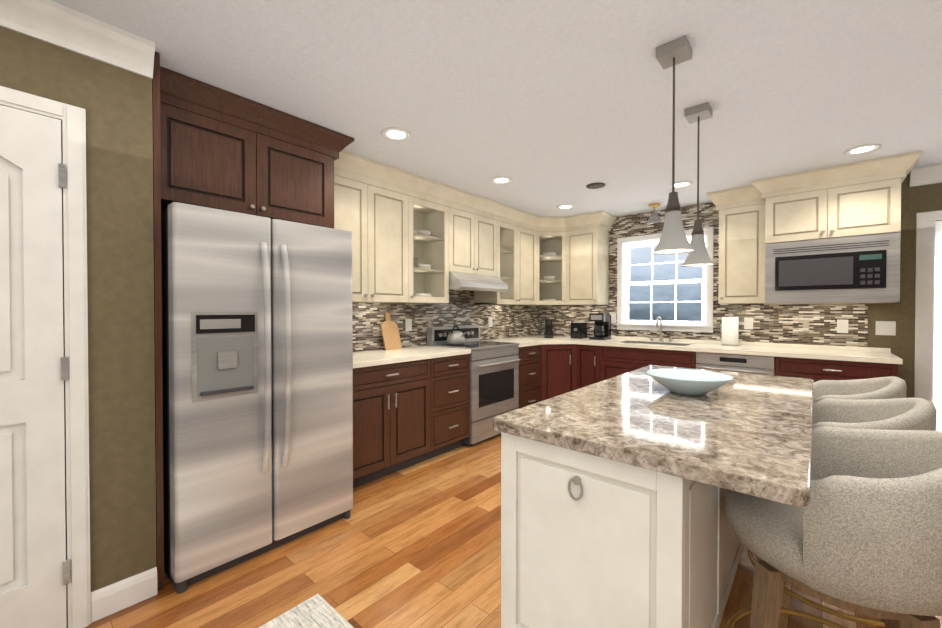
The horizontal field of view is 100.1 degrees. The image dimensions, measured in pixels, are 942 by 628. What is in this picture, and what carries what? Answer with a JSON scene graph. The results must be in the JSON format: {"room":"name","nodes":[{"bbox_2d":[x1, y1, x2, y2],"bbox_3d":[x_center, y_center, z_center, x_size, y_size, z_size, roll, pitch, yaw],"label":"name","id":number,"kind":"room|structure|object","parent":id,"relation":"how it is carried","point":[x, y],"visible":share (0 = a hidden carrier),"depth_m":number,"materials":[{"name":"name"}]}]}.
{"room":"kitchen","nodes":[
{"label":"kitchen","id":0,"kind":"room"},
{"bbox_2d":[0,26,155,627],"bbox_3d":[-2.752,0.051,0.842,0.780,2.440,3.150,1,1,41],"label":"wall","id":1,"kind":"structure","parent":0,"point":[115,102],"depth_m":1.67,"materials":[{"name":"paint"}]},
{"bbox_2d":[0,86,90,627],"bbox_3d":[-1.839,0.224,1.223,0.092,2.085,0.943,1,1,41],"label":"pantry door","id":2,"kind":"structure","parent":1,"relation":"in","point":[38,571],"depth_m":1.50,"materials":[{"name":"white wood"}]},
{"bbox_2d":[0,0,154,78],"bbox_3d":[-2.404,-1.101,0.585,0.066,0.132,3.060,1,1,41],"label":"crown molding","id":3,"kind":"structure","parent":1,"relation":"attached to","point":[56,24],"depth_m":1.56,"materials":[{"name":"white wood"}]},
{"bbox_2d":[91,567,156,622],"bbox_3d":[0.731,1.212,0.812,4.520,0.118,7.670,1,1,41],"label":"baseboard","id":4,"kind":"structure","parent":1,"relation":"attached to","point":[120,595],"depth_m":1.69,"materials":[{"name":"white wood"}]},
{"bbox_2d":[352,291,537,351],"bbox_3d":[-1.598,0.029,2.868,0.150,2.440,8.020,1,1,41],"label":"wall","id":5,"kind":"structure","parent":0,"point":[470,304],"depth_m":4.61,"materials":[{"name":"paint"}]},
{"bbox_2d":[334,150,377,302],"bbox_3d":[-1.057,-0.644,3.093,0.339,1.097,0.464,1,1,41],"label":"upper cabinet","id":6,"kind":"object","parent":5,"relation":"attached to","point":[355,178],"depth_m":3.06,"materials":[{"name":"beige wood"}]},
{"bbox_2d":[366,162,413,302],"bbox_3d":[-0.807,-0.647,3.379,0.339,1.097,0.523,1,1,41],"label":"upper cabinet","id":7,"kind":"object","parent":5,"relation":"attached to","point":[395,187],"depth_m":3.31,"materials":[{"name":"beige wood"}]},
{"bbox_2d":[414,174,453,303],"bbox_3d":[-0.506,-0.651,3.723,0.339,1.097,0.619,1,1,41],"label":"upper cabinet","id":8,"kind":"object","parent":5,"relation":"attached to","point":[433,202],"depth_m":3.78,"materials":[{"name":"beige wood"}]},
{"bbox_2d":[352,289,537,351],"bbox_3d":[-0.190,-0.018,4.359,0.008,0.900,3.499,1,1,41],"label":"tile backsplash","id":9,"kind":"structure","parent":5,"relation":"attached to","point":[458,309],"depth_m":4.19,"materials":[{"name":"tile"}]},
{"bbox_2d":[405,319,411,330],"bbox_3d":[-0.611,0.108,3.865,0.008,0.120,0.075,1,1,41],"label":"electrical outlet","id":10,"kind":"object","parent":9,"relation":"attached to","point":[408,324],"visible":1,"depth_m":3.86,"materials":[{"name":"white plastic"}]},
{"bbox_2d":[488,317,491,326],"bbox_3d":[0.238,0.097,4.837,0.008,0.120,0.075,1,1,41],"label":"electrical outlet","id":11,"kind":"object","parent":9,"relation":"attached to","point":[489,321],"visible":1,"depth_m":4.83,"materials":[{"name":"white plastic"}]},
{"bbox_2d":[454,190,481,304],"bbox_3d":[-0.215,-0.655,4.056,0.339,1.097,0.494,1,1,41],"label":"upper cabinet","id":12,"kind":"object","parent":5,"relation":"attached to","point":[467,208],"depth_m":4.00,"materials":[{"name":"beige wood"}]},
{"bbox_2d":[449,272,507,291],"bbox_3d":[-0.033,-0.324,4.153,0.489,0.178,0.752,1,1,41],"label":"range hood","id":13,"kind":"object","parent":12,"relation":"attached to","point":[466,281],"visible":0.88,"depth_m":3.94,"materials":[{"name":"silver metal"}]},
{"bbox_2d":[482,198,501,304],"bbox_3d":[0.035,-0.658,4.342,0.339,1.097,0.494,1,1,41],"label":"upper cabinet","id":14,"kind":"object","parent":5,"relation":"attached to","point":[491,212],"depth_m":4.32,"materials":[{"name":"beige wood"}]},
{"bbox_2d":[502,206,513,304],"bbox_3d":[0.289,-0.661,4.632,0.339,1.097,0.504,1,1,41],"label":"upper cabinet","id":15,"kind":"object","parent":5,"relation":"attached to","point":[507,214],"depth_m":4.69,"materials":[{"name":"beige wood"}]},
{"bbox_2d":[514,210,541,304],"bbox_3d":[0.563,-0.664,4.923,0.370,1.097,0.524,1,1,41],"label":"upper cabinet","id":16,"kind":"object","parent":5,"relation":"attached to","point":[526,226],"depth_m":4.81,"materials":[{"name":"beige wood"}]},
{"bbox_2d":[51,0,941,216],"bbox_3d":[0.453,-1.202,1.062,5.600,0.060,8.020,1,1,41],"label":"ceiling","id":17,"kind":"structure","parent":0,"point":[547,107],"depth_m":2.01,"materials":[{"name":"white paint"}]},
{"bbox_2d":[382,128,410,140],"bbox_3d":[-0.494,-1.184,2.607,0.190,0.009,0.190,1,1,41],"label":"recessed light","id":18,"kind":"object","parent":17,"relation":"in","point":[396,134],"visible":1,"depth_m":2.61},
{"bbox_2d":[491,177,511,183],"bbox_3d":[0.273,-1.194,3.530,0.190,0.009,0.190,1,1,41],"label":"recessed light","id":19,"kind":"object","parent":17,"relation":"in","point":[500,180],"visible":0.98,"depth_m":3.54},
{"bbox_2d":[557,204,573,208],"bbox_3d":[1.063,-1.203,4.434,0.190,0.009,0.190,1,1,41],"label":"recessed light","id":20,"kind":"object","parent":17,"relation":"in","point":[566,206],"visible":0.98,"depth_m":4.42,"materials":[{"name":"white glass"}]},
{"bbox_2d":[586,183,604,188],"bbox_3d":[1.163,-1.194,3.682,0.170,0.012,0.170,1,1,41],"label":"ceiling vent","id":21,"kind":"object","parent":17,"relation":"in","point":[595,185],"visible":1,"depth_m":3.66,"materials":[{"name":"grey metal"}]},
{"bbox_2d":[647,203,660,222],"bbox_3d":[2.019,-1.111,4.343,0.150,0.190,0.148,1,1,41],"label":"light","id":22,"kind":"object","parent":17,"relation":"hanging from","point":[654,217],"visible":1,"depth_m":4.31,"materials":[{"name":"gold metal"}]},
{"bbox_2d":[652,35,694,254],"bbox_3d":[0.902,-0.728,1.756,0.172,0.901,0.172,1,1,41],"label":"pendant light","id":23,"kind":"object","parent":17,"relation":"hanging from","point":[673,237],"visible":1,"depth_m":1.73,"materials":[{"name":"silver metal"}]},
{"bbox_2d":[670,181,692,187],"bbox_3d":[1.945,-1.195,3.650,0.190,0.009,0.190,1,1,41],"label":"recessed light","id":24,"kind":"object","parent":17,"relation":"in","point":[681,184],"visible":0.88,"depth_m":3.65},
{"bbox_2d":[681,102,714,266],"bbox_3d":[1.320,-0.734,2.292,0.172,0.901,0.172,1,1,41],"label":"pendant light","id":25,"kind":"object","parent":17,"relation":"hanging from","point":[699,256],"visible":0.96,"depth_m":2.27,"materials":[{"name":"silver metal"}]},
{"bbox_2d":[844,144,880,154],"bbox_3d":[2.828,-1.186,2.852,0.190,0.009,0.190,1,1,41],"label":"recessed light","id":26,"kind":"object","parent":17,"relation":"in","point":[862,149],"visible":1,"depth_m":2.85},
{"bbox_2d":[85,434,941,627],"bbox_3d":[0.453,1.298,1.089,5.600,0.060,8.020,1,1,41],"label":"floor","id":27,"kind":"structure","parent":0,"point":[417,545],"depth_m":1.92,"materials":[{"name":"brown wood"}]},
{"bbox_2d":[152,51,353,591],"bbox_3d":[-1.353,0.034,2.443,0.776,2.438,1.097,1,1,41],"label":"cabinet","id":28,"kind":"object","parent":27,"relation":"on","point":[214,147],"visible":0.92,"depth_m":2.14,"materials":[{"name":"brown wood"}]},
{"bbox_2d":[161,202,352,593],"bbox_3d":[-1.298,0.377,2.331,0.894,1.755,0.900,1,1,41],"label":"fridge","id":29,"kind":"object","parent":27,"relation":"on","point":[257,354],"visible":0.98,"depth_m":1.97,"materials":[{"name":"grey metal"}]},
{"bbox_2d":[259,594,353,627],"bbox_3d":[-0.861,1.270,0.344,1.600,0.010,2.370,1,1,41],"label":"rug","id":30,"kind":"object","parent":27,"relation":"on","point":[317,611],"visible":1,"depth_m":1.63,"materials":[{"name":"beige fabric"}]},
{"bbox_2d":[353,361,432,487],"bbox_3d":[-0.838,0.808,3.159,0.618,0.876,0.833,1,1,41],"label":"base cabinet","id":31,"kind":"object","parent":27,"relation":"on","point":[411,406],"depth_m":2.97,"materials":[{"name":"brown wood"}]},
{"bbox_2d":[353,345,470,368],"bbox_3d":[-0.672,0.347,3.334,0.632,0.038,1.321,1,1,41],"label":"countertop","id":32,"kind":"structure","parent":31,"relation":"on","point":[361,359],"depth_m":3.22,"materials":[{"name":"beige stone"}]},
{"bbox_2d":[381,312,401,349],"bbox_3d":[-0.742,0.154,3.622,0.118,0.340,0.180,1,1,41],"label":"cutting board","id":33,"kind":"object","parent":32,"relation":"on","point":[390,334],"visible":1,"depth_m":3.61,"materials":[{"name":"brown wood"}]},
{"bbox_2d":[433,353,470,456],"bbox_3d":[-0.422,0.803,3.635,0.618,0.876,0.545,1,1,41],"label":"base cabinet","id":34,"kind":"object","parent":27,"relation":"on","point":[451,375],"depth_m":3.46,"materials":[{"name":"brown wood"}]},
{"bbox_2d":[426,325,519,446],"bbox_3d":[0.048,0.685,4.093,0.676,1.100,0.754,1,1,41],"label":"range","id":35,"kind":"object","parent":27,"relation":"on","point":[494,378],"visible":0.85,"depth_m":3.89,"materials":[{"name":"grey metal"}]},
{"bbox_2d":[447,325,465,344],"bbox_3d":[-0.139,0.213,4.017,0.229,0.192,0.190,1,1,41],"label":"kettle","id":36,"kind":"object","parent":35,"relation":"on","point":[455,337],"visible":1,"depth_m":3.96,"materials":[{"name":"silver metal"}]},
{"bbox_2d":[516,344,545,407],"bbox_3d":[0.458,0.792,4.615,0.655,0.876,0.561,1,1,41],"label":"base cabinet","id":37,"kind":"object","parent":27,"relation":"on","point":[532,363],"depth_m":4.43,"materials":[{"name":"brown wood"}]},
{"bbox_2d":[482,340,541,347],"bbox_3d":[0.432,0.334,4.597,0.633,0.039,0.506,1,1,41],"label":"countertop","id":38,"kind":"structure","parent":37,"relation":"on","point":[520,342],"depth_m":4.53,"materials":[{"name":"beige stone"}]},
{"bbox_2d":[546,344,577,398],"bbox_3d":[1.021,0.788,5.035,0.950,0.876,0.917,1,1,41],"label":"base cabinet","id":39,"kind":"object","parent":27,"relation":"on","point":[553,367],"depth_m":4.61,"materials":[{"name":"brown wood"}]},
{"bbox_2d":[578,344,605,388],"bbox_3d":[1.537,0.791,4.752,0.390,0.876,0.665,1,1,41],"label":"base cabinet","id":40,"kind":"object","parent":27,"relation":"on","point":[591,357],"depth_m":4.50,"materials":[{"name":"brown wood"}]},
{"bbox_2d":[501,432,743,627],"bbox_3d":[0.839,0.821,1.752,0.550,0.879,1.646,1,1,41],"label":"kitchen island","id":41,"kind":"object","parent":27,"relation":"on","point":[589,541],"visible":0.52,"depth_m":1.13,"materials":[{"name":"white wood"}]},
{"bbox_2d":[493,365,813,506],"bbox_3d":[0.923,0.362,1.684,0.810,0.038,1.690,1,1,41],"label":"island countertop","id":42,"kind":"structure","parent":41,"relation":"on","point":[748,433],"depth_m":1.21,"materials":[{"name":"beige stone"}]},
{"bbox_2d":[647,368,732,395],"bbox_3d":[0.942,0.301,1.713,0.330,0.080,0.330,1,1,41],"label":"bowl","id":43,"kind":"object","parent":42,"relation":"on","point":[691,382],"visible":1,"depth_m":1.68,"materials":[{"name":"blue ceramic"}]},
{"bbox_2d":[606,348,697,378],"bbox_3d":[1.993,0.795,4.377,1.007,0.876,0.630,1,1,41],"label":"base cabinet","id":44,"kind":"object","parent":27,"relation":"on","point":[619,361],"depth_m":4.14,"materials":[{"name":"brown wood"}]},
{"bbox_2d":[698,352,785,376],"bbox_3d":[2.601,0.801,3.846,0.726,0.876,0.630,1,1,41],"label":"dishwasher","id":45,"kind":"object","parent":27,"relation":"on","point":[717,361],"depth_m":3.55,"materials":[{"name":"silver metal"}]},
{"bbox_2d":[725,426,941,627],"bbox_3d":[1.056,0.788,1.141,0.542,0.962,0.558,0,1,38],"label":"stool","id":46,"kind":"object","parent":27,"relation":"on","point":[861,533],"visible":0.94,"depth_m":0.96,"materials":[{"name":"fabric"}]},
{"bbox_2d":[786,356,897,381],"bbox_3d":[3.103,0.805,3.407,0.727,0.876,0.630,1,1,41],"label":"base cabinet","id":47,"kind":"object","parent":27,"relation":"on","point":[816,370],"depth_m":3.15,"materials":[{"name":"brown wood"}]},
{"bbox_2d":[502,336,901,363],"bbox_3d":[1.980,0.338,4.191,3.498,0.039,0.920,1,1,41],"label":"countertop","id":48,"kind":"structure","parent":47,"relation":"on","point":[666,345],"depth_m":3.69,"materials":[{"name":"beige stone"}]},
{"bbox_2d":[544,319,553,337],"bbox_3d":[1.005,0.189,5.097,0.130,0.240,0.127,1,1,41],"label":"knife block","id":49,"kind":"object","parent":48,"relation":"on","point":[548,333],"visible":1,"depth_m":5.05,"materials":[{"name":"black"}]},
{"bbox_2d":[571,322,586,338],"bbox_3d":[1.369,0.207,5.012,0.140,0.205,0.190,1,1,41],"label":"toaster","id":50,"kind":"object","parent":48,"relation":"on","point":[578,330],"visible":1,"depth_m":4.95,"materials":[{"name":"black"}]},
{"bbox_2d":[589,313,610,339],"bbox_3d":[1.591,0.151,4.855,0.180,0.320,0.232,1,1,41],"label":"coffee maker","id":51,"kind":"object","parent":48,"relation":"on","point":[602,328],"visible":1,"depth_m":4.79,"materials":[{"name":"black plastic"}]},
{"bbox_2d":[721,313,738,345],"bbox_3d":[2.637,0.153,4.016,0.150,0.335,0.150,1,1,41],"label":"paper towel","id":52,"kind":"object","parent":48,"relation":"on","point":[730,327],"visible":1,"depth_m":3.96,"materials":[{"name":"white paper"}]},
{"bbox_2d":[748,398,936,627],"bbox_3d":[1.438,0.783,1.577,0.542,0.962,0.558,1,1,43],"label":"stool","id":53,"kind":"object","parent":27,"relation":"on","point":[903,414],"visible":0.25,"depth_m":1.48,"materials":[{"name":"fabric"}]},
{"bbox_2d":[813,376,906,402],"bbox_3d":[1.833,0.779,2.029,0.542,0.962,0.558,1,1,39],"label":"stool","id":54,"kind":"object","parent":27,"relation":"on","point":[890,387],"visible":0.17,"depth_m":2.00,"materials":[{"name":"fabric"}]},
{"bbox_2d":[568,173,941,397],"bbox_3d":[3.026,0.016,4.019,5.300,2.440,0.200,1,1,41],"label":"wall","id":55,"kind":"structure","parent":0,"point":[914,201],"depth_m":3.32,"materials":[{"name":"paint"}]},
{"bbox_2d":[538,226,565,301],"bbox_3d":[1.011,-0.606,5.008,0.292,0.874,0.292,1,1,41],"label":"upper cabinet","id":56,"kind":"object","parent":55,"relation":"attached to","point":[552,242],"depth_m":5.23,"materials":[{"name":"beige wood"}]},
{"bbox_2d":[558,211,609,304],"bbox_3d":[1.443,-0.665,5.003,0.465,1.097,0.370,1,1,41],"label":"upper cabinet","id":57,"kind":"object","parent":55,"relation":"attached to","point":[587,235],"depth_m":4.86,"materials":[{"name":"beige wood"}]},
{"bbox_2d":[616,227,713,332],"bbox_3d":[2.240,-0.370,4.604,1.050,1.130,0.149,1,1,41],"label":"window","id":58,"kind":"structure","parent":55,"relation":"in","point":[672,292],"depth_m":4.66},
{"bbox_2d":[538,202,867,346],"bbox_3d":[2.231,-0.448,4.570,3.349,1.522,0.008,1,1,41],"label":"tile backsplash","id":59,"kind":"structure","parent":55,"relation":"attached to","point":[811,324],"depth_m":4.20,"materials":[{"name":"tile"}]},
{"bbox_2d":[610,314,615,322],"bbox_3d":[1.785,0.056,4.954,0.075,0.120,0.008,1,1,41],"label":"electrical outlet","id":60,"kind":"object","parent":59,"relation":"attached to","point":[613,318],"visible":0.93,"depth_m":4.95,"materials":[{"name":"white plastic"}]},
{"bbox_2d":[744,317,752,328],"bbox_3d":[2.839,0.096,4.033,0.075,0.120,0.008,1,1,41],"label":"electrical outlet","id":61,"kind":"object","parent":59,"relation":"attached to","point":[748,323],"visible":1,"depth_m":4.03,"materials":[{"name":"white plastic"}]},
{"bbox_2d":[837,320,847,332],"bbox_3d":[3.366,0.111,3.573,0.075,0.120,0.008,1,1,41],"label":"electrical outlet","id":62,"kind":"object","parent":59,"relation":"attached to","point":[842,326],"visible":1,"depth_m":3.57,"materials":[{"name":"white plastic"}]},
{"bbox_2d":[706,186,773,303],"bbox_3d":[2.657,-0.653,3.912,0.495,1.097,0.414,1,1,41],"label":"upper cabinet","id":63,"kind":"object","parent":55,"relation":"attached to","point":[740,263],"depth_m":3.81,"materials":[{"name":"beige wood"}]},
{"bbox_2d":[762,234,900,301],"bbox_3d":[3.119,-0.358,3.462,0.833,0.450,0.490,1,1,41],"label":"microwave","id":64,"kind":"object","parent":55,"relation":"attached to","point":[859,269],"depth_m":3.25,"materials":[{"name":"silver metal"}]},
{"bbox_2d":[750,151,922,245],"bbox_3d":[3.094,-0.915,3.428,1.023,0.564,0.564,1,1,41],"label":"upper cabinet","id":65,"kind":"object","parent":55,"relation":"attached to","point":[829,235],"depth_m":3.25,"materials":[{"name":"beige wood"}]},
{"bbox_2d":[875,321,895,334],"bbox_3d":[3.575,0.123,3.402,0.120,0.120,0.008,1,1,41],"label":"light switch","id":66,"kind":"object","parent":55,"relation":"attached to","point":[885,327],"visible":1,"depth_m":3.40,"materials":[{"name":"white plastic"}]},
{"bbox_2d":[909,164,941,186],"bbox_3d":[4.264,-1.124,2.748,1.620,0.132,0.066,1,1,41],"label":"crown molding","id":67,"kind":"structure","parent":55,"relation":"attached to","point":[930,174],"depth_m":3.22,"materials":[{"name":"white wood"}]},
{"bbox_2d":[914,210,941,430],"bbox_3d":[4.110,0.207,2.982,1.020,2.080,0.139,1,1,41],"label":"back door","id":68,"kind":"structure","parent":55,"relation":"in","point":[928,342],"depth_m":3.23,"materials":[{"name":"white metal"}]}
]}

